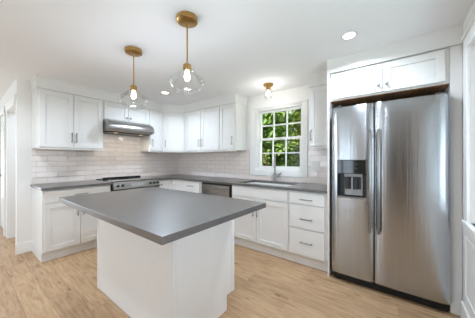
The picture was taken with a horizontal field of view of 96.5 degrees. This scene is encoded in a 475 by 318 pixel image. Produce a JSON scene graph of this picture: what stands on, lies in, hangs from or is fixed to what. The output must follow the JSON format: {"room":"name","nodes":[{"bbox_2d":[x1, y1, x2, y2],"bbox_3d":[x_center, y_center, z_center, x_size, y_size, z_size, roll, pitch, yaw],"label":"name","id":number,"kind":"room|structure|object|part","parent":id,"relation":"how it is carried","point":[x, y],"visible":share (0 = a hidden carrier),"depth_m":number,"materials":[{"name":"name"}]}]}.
{"room":"kitchen","nodes":[
{"label":"kitchen","id":0,"kind":"room"},
{"bbox_2d":[0,81,14,238],"bbox_3d":[-4.910,0.095,4.381,4.880,2.333,0.110,0,0,37],"label":"wall","id":1,"kind":"structure","parent":0,"point":[10,117],"depth_m":3.39,"materials":[{"name":"white paint"}]},
{"bbox_2d":[0,106,5,236],"bbox_3d":[-4.159,0.201,3.751,0.980,2.120,0.097,0,0,37],"label":"door","id":2,"kind":"structure","parent":1,"relation":"in","point":[2,111],"depth_m":3.48,"materials":[{"name":"white paint"}]},
{"bbox_3d":[-4.142,0.241,3.773,0.800,2.020,0.041,0,0,37],"label":"panel","id":3,"kind":"part","parent":2,"relation":"part of","materials":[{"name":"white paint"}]},
{"bbox_2d":[5,94,15,112],"bbox_3d":[-3.300,-0.801,3.159,0.963,0.115,0.144,0,0,37],"label":"trim","id":4,"kind":"structure","parent":1,"relation":"attached to","point":[10,105],"depth_m":3.07,"materials":[{"name":"white paint"}]},
{"bbox_2d":[15,78,58,244],"bbox_3d":[-2.174,0.095,3.859,0.113,2.333,2.584,0,0,37],"label":"wall","id":5,"kind":"structure","parent":0,"point":[23,104],"depth_m":2.85,"materials":[{"name":"white paint"}]},
{"bbox_2d":[15,241,31,254],"bbox_3d":[-2.864,1.194,2.841,0.016,0.135,0.156,0,0,37],"label":"baseboard","id":6,"kind":"structure","parent":5,"relation":"attached to","point":[21,248],"depth_m":2.83,"materials":[{"name":"white paint"}]},
{"bbox_2d":[32,87,102,150],"bbox_3d":[-2.444,-0.525,3.100,0.368,0.787,0.764,0,0,37],"label":"upper cabinet","id":7,"kind":"object","parent":5,"relation":"attached to","point":[60,120],"visible":1,"depth_m":2.94,"materials":[{"name":"white paint"}]},
{"bbox_3d":[-2.442,-0.532,2.873,0.020,0.742,0.358,0,0,37],"label":"door","id":8,"kind":"part","parent":7,"relation":"part of","materials":[{"name":"white paint"}]},
{"bbox_3d":[-2.346,-0.139,3.026,0.024,0.014,0.764,0,0,37],"label":"light rail","id":9,"kind":"part","parent":7,"relation":"part of","materials":[{"name":"white paint"}]},
{"bbox_3d":[-2.221,-0.532,3.165,0.020,0.742,0.362,0,0,37],"label":"door","id":10,"kind":"part","parent":7,"relation":"part of","materials":[{"name":"white paint"}]},
{"bbox_2d":[32,134,178,183],"bbox_3d":[-2.085,-0.146,3.876,0.008,0.986,2.434,0,0,37],"label":"backsplash","id":11,"kind":"structure","parent":5,"relation":"attached to","point":[121,155],"depth_m":3.62,"materials":[{"name":"white tile"}]},
{"bbox_2d":[103,101,148,124],"bbox_3d":[-1.983,-0.771,3.713,0.363,0.295,0.762,0,0,37],"label":"upper cabinet","id":12,"kind":"object","parent":5,"relation":"attached to","point":[111,111],"visible":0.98,"depth_m":3.58,"materials":[{"name":"white paint"}]},
{"bbox_3d":[-1.984,-0.769,3.478,0.020,0.268,0.369,0,0,37],"label":"door","id":13,"kind":"part","parent":12,"relation":"part of","materials":[{"name":"white paint"}]},
{"bbox_3d":[-1.757,-0.769,3.777,0.020,0.268,0.369,0,0,37],"label":"door","id":14,"kind":"part","parent":12,"relation":"part of","materials":[{"name":"white paint"}]},
{"bbox_2d":[103,119,153,136],"bbox_3d":[-1.924,-0.522,3.669,0.496,0.202,0.760,0,0,37],"label":"range hood","id":15,"kind":"object","parent":5,"relation":"attached to","point":[113,127],"visible":0.94,"depth_m":3.50,"materials":[{"name":"silver metal"}]},
{"bbox_2d":[30,75,247,112],"bbox_3d":[-1.326,-0.996,3.296,1.917,0.153,2.457,0,0,37],"label":"trim","id":16,"kind":"structure","parent":5,"relation":"attached to","point":[38,81],"depth_m":3.49,"materials":[{"name":"white paint"}]},
{"bbox_2d":[140,110,162,151],"bbox_3d":[-1.661,-0.525,4.134,0.368,0.787,0.290,0,0,37],"label":"upper cabinet","id":17,"kind":"object","parent":5,"relation":"attached to","point":[154,142],"visible":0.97,"depth_m":4.05,"materials":[{"name":"white paint"}]},
{"bbox_3d":[-1.550,-0.532,4.050,0.020,0.742,0.276,0,0,37],"label":"door","id":18,"kind":"part","parent":17,"relation":"part of","materials":[{"name":"white paint"}]},
{"bbox_2d":[0,226,460,317],"bbox_3d":[-3.557,1.321,2.417,9.710,0.120,6.854,0,0,37],"label":"floor","id":19,"kind":"structure","parent":0,"point":[266,285],"depth_m":2.00,"materials":[{"name":"brown wood"}]},
{"bbox_2d":[32,185,110,262],"bbox_3d":[-2.336,0.819,3.018,0.640,0.884,0.764,0,0,37],"label":"base cabinet","id":20,"kind":"object","parent":19,"relation":"on","point":[59,229],"visible":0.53,"depth_m":2.73,"materials":[{"name":"white paint"}]},
{"bbox_3d":[-2.227,0.840,2.707,0.020,0.581,0.358,0,0,37],"label":"door","id":21,"kind":"part","parent":20,"relation":"part of","materials":[{"name":"white paint"}]},
{"bbox_2d":[30,180,111,190],"bbox_3d":[-2.340,0.362,3.014,0.626,0.030,0.782,0,0,37],"label":"countertop","id":22,"kind":"structure","parent":20,"relation":"on","point":[75,184],"depth_m":2.88,"materials":[{"name":"grey stone"}]},
{"bbox_3d":[-2.113,0.466,2.857,0.020,0.140,0.734,0,0,37],"label":"drawer","id":23,"kind":"part","parent":20,"relation":"part of","materials":[{"name":"white paint"}]},
{"bbox_3d":[-2.003,0.840,3.002,0.020,0.581,0.370,0,0,37],"label":"door","id":24,"kind":"part","parent":20,"relation":"part of","materials":[{"name":"white paint"}]},
{"bbox_2d":[96,175,159,190],"bbox_3d":[-1.836,0.789,3.606,0.707,0.944,0.769,0,0,37],"label":"range","id":25,"kind":"object","parent":19,"relation":"on","point":[124,182],"visible":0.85,"depth_m":3.49,"materials":[{"name":"silver metal"}]},
{"bbox_2d":[99,177,156,181],"bbox_3d":[-1.886,0.359,3.647,0.542,0.033,0.760,0,0,37],"label":"cooktop","id":26,"kind":"object","parent":25,"relation":"in","point":[108,179],"depth_m":3.58,"materials":[{"name":"black metal"}]},
{"bbox_3d":[-1.632,0.406,3.460,0.088,0.107,0.756,0,0,37],"label":"control panel","id":27,"kind":"part","parent":25,"relation":"part of","materials":[{"name":"metal"}]},
{"bbox_2d":[97,218,233,317],"bbox_3d":[-0.692,0.824,1.975,1.217,0.874,0.662,0,0,37],"label":"kitchen island","id":28,"kind":"object","parent":19,"relation":"on","point":[191,276],"visible":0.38,"depth_m":1.60,"materials":[{"name":"white paint"}]},
{"bbox_3d":[-1.363,0.824,2.072,0.031,0.874,0.003,0,0,37],"label":"corner trim","id":29,"kind":"part","parent":28,"relation":"part of","materials":[{"name":"white paint"}]},
{"bbox_3d":[-0.885,0.824,1.723,1.208,0.874,0.018,0,0,37],"label":"panel","id":30,"kind":"part","parent":28,"relation":"part of","materials":[{"name":"white paint"}]},
{"bbox_2d":[58,187,265,244],"bbox_3d":[-0.698,0.367,1.804,1.613,0.040,0.932,0,0,37],"label":"island countertop","id":31,"kind":"structure","parent":28,"relation":"on","point":[162,216],"depth_m":1.46,"materials":[{"name":"grey stone"}]},
{"bbox_3d":[-0.404,0.824,1.353,0.005,0.874,0.018,0,0,37],"label":"corner trim","id":32,"kind":"part","parent":28,"relation":"part of","materials":[{"name":"white paint"}]},
{"bbox_3d":[-0.221,0.824,1.611,0.018,0.874,0.604,0,0,37],"label":"panel","id":33,"kind":"part","parent":28,"relation":"part of","materials":[{"name":"white paint"}]},
{"bbox_3d":[-0.039,0.761,1.833,0.003,0.749,0.031,0,0,37],"label":"corner trim","id":34,"kind":"part","parent":28,"relation":"part of","materials":[{"name":"white paint"}]},
{"bbox_2d":[159,179,183,190],"bbox_3d":[-1.249,0.819,4.217,0.925,0.884,0.892,0,0,37],"label":"base cabinet","id":35,"kind":"object","parent":19,"relation":"on","point":[174,184],"visible":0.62,"depth_m":3.91,"materials":[{"name":"white paint"}]},
{"bbox_3d":[-1.327,0.763,3.894,0.020,0.734,0.256,0,0,37],"label":"door","id":36,"kind":"part","parent":35,"relation":"part of","materials":[{"name":"white paint"}]},
{"bbox_3d":[-1.115,0.764,3.913,0.290,0.734,0.020,0,0,37],"label":"door","id":37,"kind":"part","parent":35,"relation":"part of","materials":[{"name":"white paint"}]},
{"bbox_2d":[145,174,326,193],"bbox_3d":[-0.265,0.362,3.466,3.386,0.030,0.886,0,0,37],"label":"countertop","id":38,"kind":"structure","parent":35,"relation":"on","point":[295,186],"depth_m":3.23,"materials":[{"name":"grey stone"}]},
{"bbox_2d":[250,182,290,186],"bbox_3d":[0.441,0.474,3.073,0.788,0.194,0.428,0,0,37],"label":"sink","id":39,"kind":"object","parent":38,"relation":"in","point":[250,182],"visible":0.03,"depth_m":3.29,"materials":[{"name":"metal"}]},
{"bbox_2d":[273,153,280,181],"bbox_3d":[0.602,0.128,3.207,0.134,0.438,0.216,0,0,10],"label":"tap","id":40,"kind":"object","parent":38,"relation":"on","point":[274,174],"visible":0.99,"depth_m":3.27,"materials":[{"name":"silver metal"}]},
{"bbox_3d":[0.564,0.066,3.207,0.025,0.312,0.195,0,0,10],"label":"spout","id":41,"kind":"part","parent":40,"relation":"part of","materials":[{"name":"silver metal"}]},
{"bbox_2d":[183,180,201,193],"bbox_3d":[-0.620,0.819,3.890,0.470,0.884,0.653,0,0,37],"label":"base cabinet","id":42,"kind":"object","parent":19,"relation":"on","point":[189,186],"visible":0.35,"depth_m":3.64,"materials":[{"name":"white paint"}]},
{"bbox_3d":[-0.800,0.466,3.673,0.428,0.140,0.020,0,0,37],"label":"drawer","id":43,"kind":"part","parent":42,"relation":"part of","materials":[{"name":"white paint"}]},
{"bbox_2d":[202,182,231,197],"bbox_3d":[-0.182,0.820,3.536,0.627,0.882,0.645,0,0,37],"label":"dishwasher","id":44,"kind":"object","parent":19,"relation":"on","point":[225,190],"visible":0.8,"depth_m":3.28,"materials":[{"name":"silver metal"}]},
{"bbox_3d":[-0.372,0.477,3.304,0.495,0.024,0.045,0,0,37],"label":"handle","id":45,"kind":"part","parent":44,"relation":"part of","materials":[{"name":"silver metal"}]},
{"bbox_3d":[-0.103,0.768,3.155,0.020,0.755,0.036,0,0,37],"label":"trim","id":46,"kind":"part","parent":44,"relation":"part of","materials":[{"name":"black metal"}]},
{"bbox_2d":[232,185,289,259],"bbox_3d":[0.439,0.819,3.087,0.894,0.884,0.653,0,0,37],"label":"base cabinet","id":47,"kind":"object","parent":19,"relation":"on","point":[266,230],"visible":0.73,"depth_m":2.79,"materials":[{"name":"white paint"}]},
{"bbox_3d":[0.092,0.838,2.997,0.424,0.584,0.020,0,0,37],"label":"door","id":48,"kind":"part","parent":47,"relation":"part of","materials":[{"name":"white paint"}]},
{"bbox_3d":[0.441,0.838,2.732,0.440,0.584,0.020,0,0,37],"label":"door","id":49,"kind":"part","parent":47,"relation":"part of","materials":[{"name":"white paint"}]},
{"bbox_2d":[289,190,326,271],"bbox_3d":[0.977,0.819,2.679,0.453,0.884,0.653,0,0,37],"label":"base cabinet","id":50,"kind":"object","parent":19,"relation":"on","point":[307,210],"visible":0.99,"depth_m":2.44,"materials":[{"name":"white paint"}]},
{"bbox_3d":[0.799,0.978,2.461,0.410,0.304,0.020,0,0,37],"label":"drawer","id":51,"kind":"part","parent":50,"relation":"part of","materials":[{"name":"white paint"}]},
{"bbox_3d":[0.799,0.678,2.461,0.410,0.264,0.020,0,0,37],"label":"drawer","id":52,"kind":"part","parent":50,"relation":"part of","materials":[{"name":"white paint"}]},
{"bbox_3d":[0.799,0.463,2.461,0.410,0.134,0.020,0,0,37],"label":"drawer","id":53,"kind":"part","parent":50,"relation":"part of","materials":[{"name":"white paint"}]},
{"bbox_2d":[327,74,335,275],"bbox_3d":[1.172,0.171,2.540,0.023,2.180,0.641,0,0,37],"label":"end panel","id":54,"kind":"object","parent":19,"relation":"on","point":[330,106],"visible":0.44,"depth_m":2.29,"materials":[{"name":"white paint"}]},
{"bbox_2d":[332,92,450,311],"bbox_3d":[1.524,0.356,2.195,0.889,1.810,0.744,0,0,37],"label":"refrigerator","id":55,"kind":"object","parent":19,"relation":"on","point":[391,160],"visible":1,"depth_m":1.89,"materials":[{"name":"silver metal"}]},
{"bbox_3d":[1.154,0.321,2.138,0.368,1.704,0.078,0,0,37],"label":"freezer door","id":56,"kind":"part","parent":55,"relation":"part of","materials":[{"name":"silver metal"}]},
{"bbox_3d":[1.249,0.206,1.996,0.024,0.963,0.094,0,0,37],"label":"handle","id":57,"kind":"part","parent":55,"relation":"part of","materials":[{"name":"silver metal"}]},
{"bbox_3d":[1.304,0.206,1.954,0.024,0.963,0.094,0,0,37],"label":"handle","id":58,"kind":"part","parent":55,"relation":"part of","materials":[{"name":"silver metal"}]},
{"bbox_3d":[1.513,0.321,1.866,0.509,1.704,0.078,0,0,37],"label":"fridge door","id":59,"kind":"part","parent":55,"relation":"part of","materials":[{"name":"silver metal"}]},
{"bbox_2d":[444,44,461,315],"bbox_3d":[1.957,0.171,1.963,0.068,2.180,0.613,0,0,37],"label":"end panel","id":60,"kind":"object","parent":19,"relation":"on","point":[454,88],"visible":0.38,"depth_m":1.72,"materials":[{"name":"white paint"}]},
{"bbox_2d":[0,0,473,104],"bbox_3d":[-3.557,-1.172,2.417,9.710,0.200,6.854,0,0,37],"label":"ceiling","id":61,"kind":"structure","parent":0,"point":[235,46],"depth_m":1.90,"materials":[{"name":"white paint"}]},
{"bbox_2d":[125,46,141,98],"bbox_3d":[-1.021,-0.787,2.085,0.268,0.570,0.268,0,0,37],"label":"pendant light","id":62,"kind":"object","parent":61,"relation":"hanging from","point":[133,51],"visible":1,"depth_m":2.07,"materials":[{"name":"gold metal"}]},
{"bbox_2d":[130,85,136,91],"bbox_3d":[-1.021,-0.695,2.085,0.060,0.050,0.060,0,0,37],"label":"socket","id":63,"kind":"object","parent":62,"relation":"attached to","point":[133,88],"depth_m":2.06,"materials":[{"name":"gold metal"}]},
{"bbox_3d":[-1.021,-0.875,2.085,0.011,0.326,0.011,0,0,37],"label":"rod","id":64,"kind":"part","parent":62,"relation":"part of","materials":[{"name":"gold metal"}]},
{"bbox_3d":[-1.021,-0.632,2.085,0.046,0.083,0.046,0,0,37],"label":"bulb","id":65,"kind":"part","parent":62,"relation":"part of","materials":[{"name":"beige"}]},
{"bbox_2d":[176,11,197,80],"bbox_3d":[-0.382,-0.787,1.610,0.268,0.570,0.268,0,0,37],"label":"pendant light","id":66,"kind":"object","parent":61,"relation":"hanging from","point":[187,19],"visible":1,"depth_m":1.59,"materials":[{"name":"gold metal"}]},
{"bbox_2d":[183,63,190,71],"bbox_3d":[-0.382,-0.695,1.610,0.060,0.050,0.060,0,0,37],"label":"socket","id":67,"kind":"object","parent":66,"relation":"attached to","point":[186,66],"depth_m":1.59,"materials":[{"name":"gold metal"}]},
{"bbox_3d":[-0.382,-0.875,1.610,0.011,0.326,0.011,0,0,37],"label":"rod","id":68,"kind":"part","parent":66,"relation":"part of","materials":[{"name":"gold metal"}]},
{"bbox_3d":[-0.382,-0.632,1.610,0.046,0.083,0.046,0,0,37],"label":"bulb","id":69,"kind":"part","parent":66,"relation":"part of","materials":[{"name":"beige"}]},
{"bbox_2d":[263,83,272,95],"bbox_3d":[0.442,-0.972,3.041,0.140,0.200,0.140,0,0,37],"label":"ceiling lamp","id":70,"kind":"object","parent":61,"relation":"attached to","point":[267,85],"visible":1,"depth_m":3.02,"materials":[{"name":"gold metal"}]},
{"bbox_2d":[340,31,357,39],"bbox_3d":[0.968,-1.069,1.839,0.134,0.006,0.134,0,0,37],"label":"recessed light","id":71,"kind":"object","parent":61,"relation":"in","point":[351,34],"visible":1,"depth_m":1.83,"materials":[{"name":"white plastic"}]},
{"bbox_2d":[343,33,354,38],"bbox_3d":[0.968,-1.070,1.839,0.098,0.003,0.098,0,0,37],"label":"diffuser","id":72,"kind":"object","parent":71,"relation":"attached to","point":[346,35],"depth_m":1.83,"materials":[{"name":"white plastic"}]},
{"bbox_2d":[247,85,308,177],"bbox_3d":[-1.472,0.095,5.043,9.560,2.333,0.150,0,0,37],"label":"wall","id":73,"kind":"structure","parent":0,"point":[302,92],"depth_m":3.35,"materials":[{"name":"white paint"}]},
{"bbox_2d":[163,112,184,152],"bbox_3d":[-1.287,-0.525,4.413,0.610,0.787,0.610,0,0,37],"label":"upper cabinet","id":74,"kind":"object","parent":73,"relation":"attached to","point":[173,123],"visible":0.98,"depth_m":4.19,"materials":[{"name":"white paint"}]},
{"bbox_2d":[185,106,219,151],"bbox_3d":[-0.595,-0.525,4.050,0.925,0.787,0.368,0,0,37],"label":"upper cabinet","id":75,"kind":"object","parent":73,"relation":"attached to","point":[202,127],"visible":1,"depth_m":3.90,"materials":[{"name":"white paint"}]},
{"bbox_3d":[-0.860,-0.532,4.076,0.449,0.742,0.020,0,0,37],"label":"door","id":76,"kind":"part","parent":75,"relation":"part of","materials":[{"name":"white paint"}]},
{"bbox_3d":[-0.496,-0.532,3.801,0.451,0.742,0.020,0,0,37],"label":"door","id":77,"kind":"part","parent":75,"relation":"part of","materials":[{"name":"white paint"}]},
{"bbox_2d":[220,103,246,150],"bbox_3d":[-0.085,-0.525,3.663,0.350,0.787,0.368,0,0,37],"label":"upper cabinet","id":78,"kind":"object","parent":73,"relation":"attached to","point":[233,117],"visible":1,"depth_m":3.55,"materials":[{"name":"white paint"}]},
{"bbox_3d":[-0.171,-0.532,3.554,0.326,0.742,0.020,0,0,37],"label":"door","id":79,"kind":"part","parent":78,"relation":"part of","materials":[{"name":"white paint"}]},
{"bbox_2d":[179,147,326,183],"bbox_3d":[0.005,0.090,3.823,3.387,0.513,0.008,0,0,37],"label":"backsplash","id":80,"kind":"structure","parent":73,"relation":"attached to","point":[229,164],"depth_m":3.88,"materials":[{"name":"white tile"}]},
{"bbox_2d":[249,99,307,176],"bbox_3d":[0.656,-0.295,3.408,0.997,1.122,0.184,0,0,37],"label":"window","id":81,"kind":"structure","parent":73,"relation":"in","point":[256,168],"depth_m":3.38,"materials":[{"name":"white paint"}]},
{"bbox_3d":[0.670,-0.096,3.392,0.756,0.500,0.035,0,0,37],"label":"sash","id":82,"kind":"part","parent":81,"relation":"part of","materials":[{"name":"white paint"}]},
{"bbox_3d":[0.694,-0.557,3.423,0.756,0.490,0.035,0,0,37],"label":"sash","id":83,"kind":"part","parent":81,"relation":"part of","materials":[{"name":"white paint"}]},
{"bbox_2d":[311,162,319,170],"bbox_3d":[1.099,0.101,2.984,0.116,0.120,0.009,0,0,37],"label":"switch plate","id":84,"kind":"object","parent":73,"relation":"attached to","point":[314,165],"visible":1,"depth_m":2.98,"materials":[{"name":"white plastic"}]},
{"bbox_2d":[309,84,326,148],"bbox_3d":[1.122,-0.525,2.748,0.298,0.787,0.368,0,0,37],"label":"upper cabinet","id":85,"kind":"object","parent":73,"relation":"attached to","point":[318,94],"visible":0.7,"depth_m":2.66,"materials":[{"name":"white paint"}]},
{"bbox_2d":[308,24,462,87],"bbox_3d":[1.451,-0.996,2.336,1.330,0.153,0.632,0,0,37],"label":"trim","id":86,"kind":"structure","parent":73,"relation":"attached to","point":[448,37],"depth_m":1.96,"materials":[{"name":"white paint"}]},
{"bbox_2d":[331,48,449,106],"bbox_3d":[1.546,-0.770,2.246,0.925,0.298,0.640,0,0,37],"label":"upper cabinet","id":87,"kind":"object","parent":73,"relation":"attached to","point":[425,74],"visible":0.99,"depth_m":1.98,"materials":[{"name":"white paint"}]},
{"bbox_3d":[1.206,-0.775,2.153,0.440,0.266,0.020,0,0,37],"label":"door","id":88,"kind":"part","parent":87,"relation":"part of","materials":[{"name":"white paint"}]},
{"bbox_3d":[1.555,-0.775,1.888,0.424,0.266,0.020,0,0,37],"label":"door","id":89,"kind":"part","parent":87,"relation":"part of","materials":[{"name":"white paint"}]},
{"bbox_2d":[462,0,474,317],"bbox_3d":[0.252,0.095,-0.471,0.150,2.333,6.554,0,0,37],"label":"wall","id":90,"kind":"structure","parent":0,"point":[470,251],"depth_m":1.50,"materials":[{"name":"white paint"}]},
{"bbox_2d":[460,300,469,317],"bbox_3d":[-0.003,1.194,-0.669,0.016,0.135,5.930,0,0,37],"label":"baseboard","id":91,"kind":"structure","parent":90,"relation":"attached to","point":[464,313],"depth_m":1.62,"materials":[{"name":"white paint"}]},
{"bbox_2d":[461,13,474,244],"bbox_3d":[0.947,-0.179,0.506,0.142,1.470,2.650,0,0,37],"label":"window","id":92,"kind":"structure","parent":90,"relation":"in","point":[468,37],"depth_m":1.51,"materials":[{"name":"white paint"}]},
{"bbox_3d":[0.911,0.506,0.533,0.052,0.100,2.640,0,0,37],"label":"sill","id":93,"kind":"part","parent":92,"relation":"part of","materials":[{"name":"white paint"}]},
{"bbox_2d":[465,236,474,316],"bbox_3d":[0.724,0.814,0.283,0.008,0.465,3.325,0,0,37],"label":"trim","id":94,"kind":"structure","parent":90,"relation":"attached to","point":[466,238],"depth_m":1.59,"materials":[{"name":"white paint"}]},
{"label":"outside","id":95,"kind":"structure","parent":0,"visible":0},
{"bbox_3d":[-0.964,1.861,7.005,50.000,0.200,50.000,0,0,37],"label":"ground","id":96,"kind":"structure","parent":95,"visible":0},
{"bbox_2d":[262,147,288,165],"bbox_3d":[1.483,-1.117,9.037,1.698,5.764,1.823,0,0,37],"label":"tree","id":97,"kind":"object","parent":96,"relation":"on","point":[262,147],"visible":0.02,"depth_m":9.03,"materials":[{"name":"green plant"}]},
{"bbox_2d":[262,111,293,165],"bbox_3d":[0.917,-0.148,5.519,1.099,3.824,1.147,0,0,-29],"label":"tree","id":98,"kind":"object","parent":96,"relation":"on","point":[267,119],"visible":0.3,"depth_m":5.23,"materials":[{"name":"green plant"}]},
{"bbox_2d":[262,111,297,166],"bbox_3d":[1.211,-0.457,6.999,1.561,4.503,1.366,0,0,-38],"label":"tree","id":99,"kind":"object","parent":96,"relation":"on","point":[280,148],"visible":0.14,"depth_m":6.81,"materials":[{"name":"green plant"}]},
{"bbox_2d":[290,110,296,150],"bbox_3d":[4.676,-2.889,14.828,3.014,9.306,2.591,0,0,37],"label":"tree","id":100,"kind":"object","parent":96,"relation":"on","point":[292,127],"visible":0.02,"depth_m":14.86,"materials":[{"name":"green plant"}]},
{"bbox_2d":[288,109,300,166],"bbox_3d":[2.725,-1.131,8.075,1.678,5.795,1.704,0,0,-9],"label":"tree","id":101,"kind":"object","parent":96,"relation":"on","point":[297,117],"visible":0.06,"depth_m":7.96,"materials":[{"name":"green plant"}]},
{"bbox_2d":[289,109,300,154],"bbox_3d":[3.242,-1.637,10.094,1.941,6.800,2.000,0,0,29],"label":"tree","id":102,"kind":"object","parent":96,"relation":"on","point":[298,110],"visible":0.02,"depth_m":10.12,"materials":[{"name":"green plant"}]}
]}

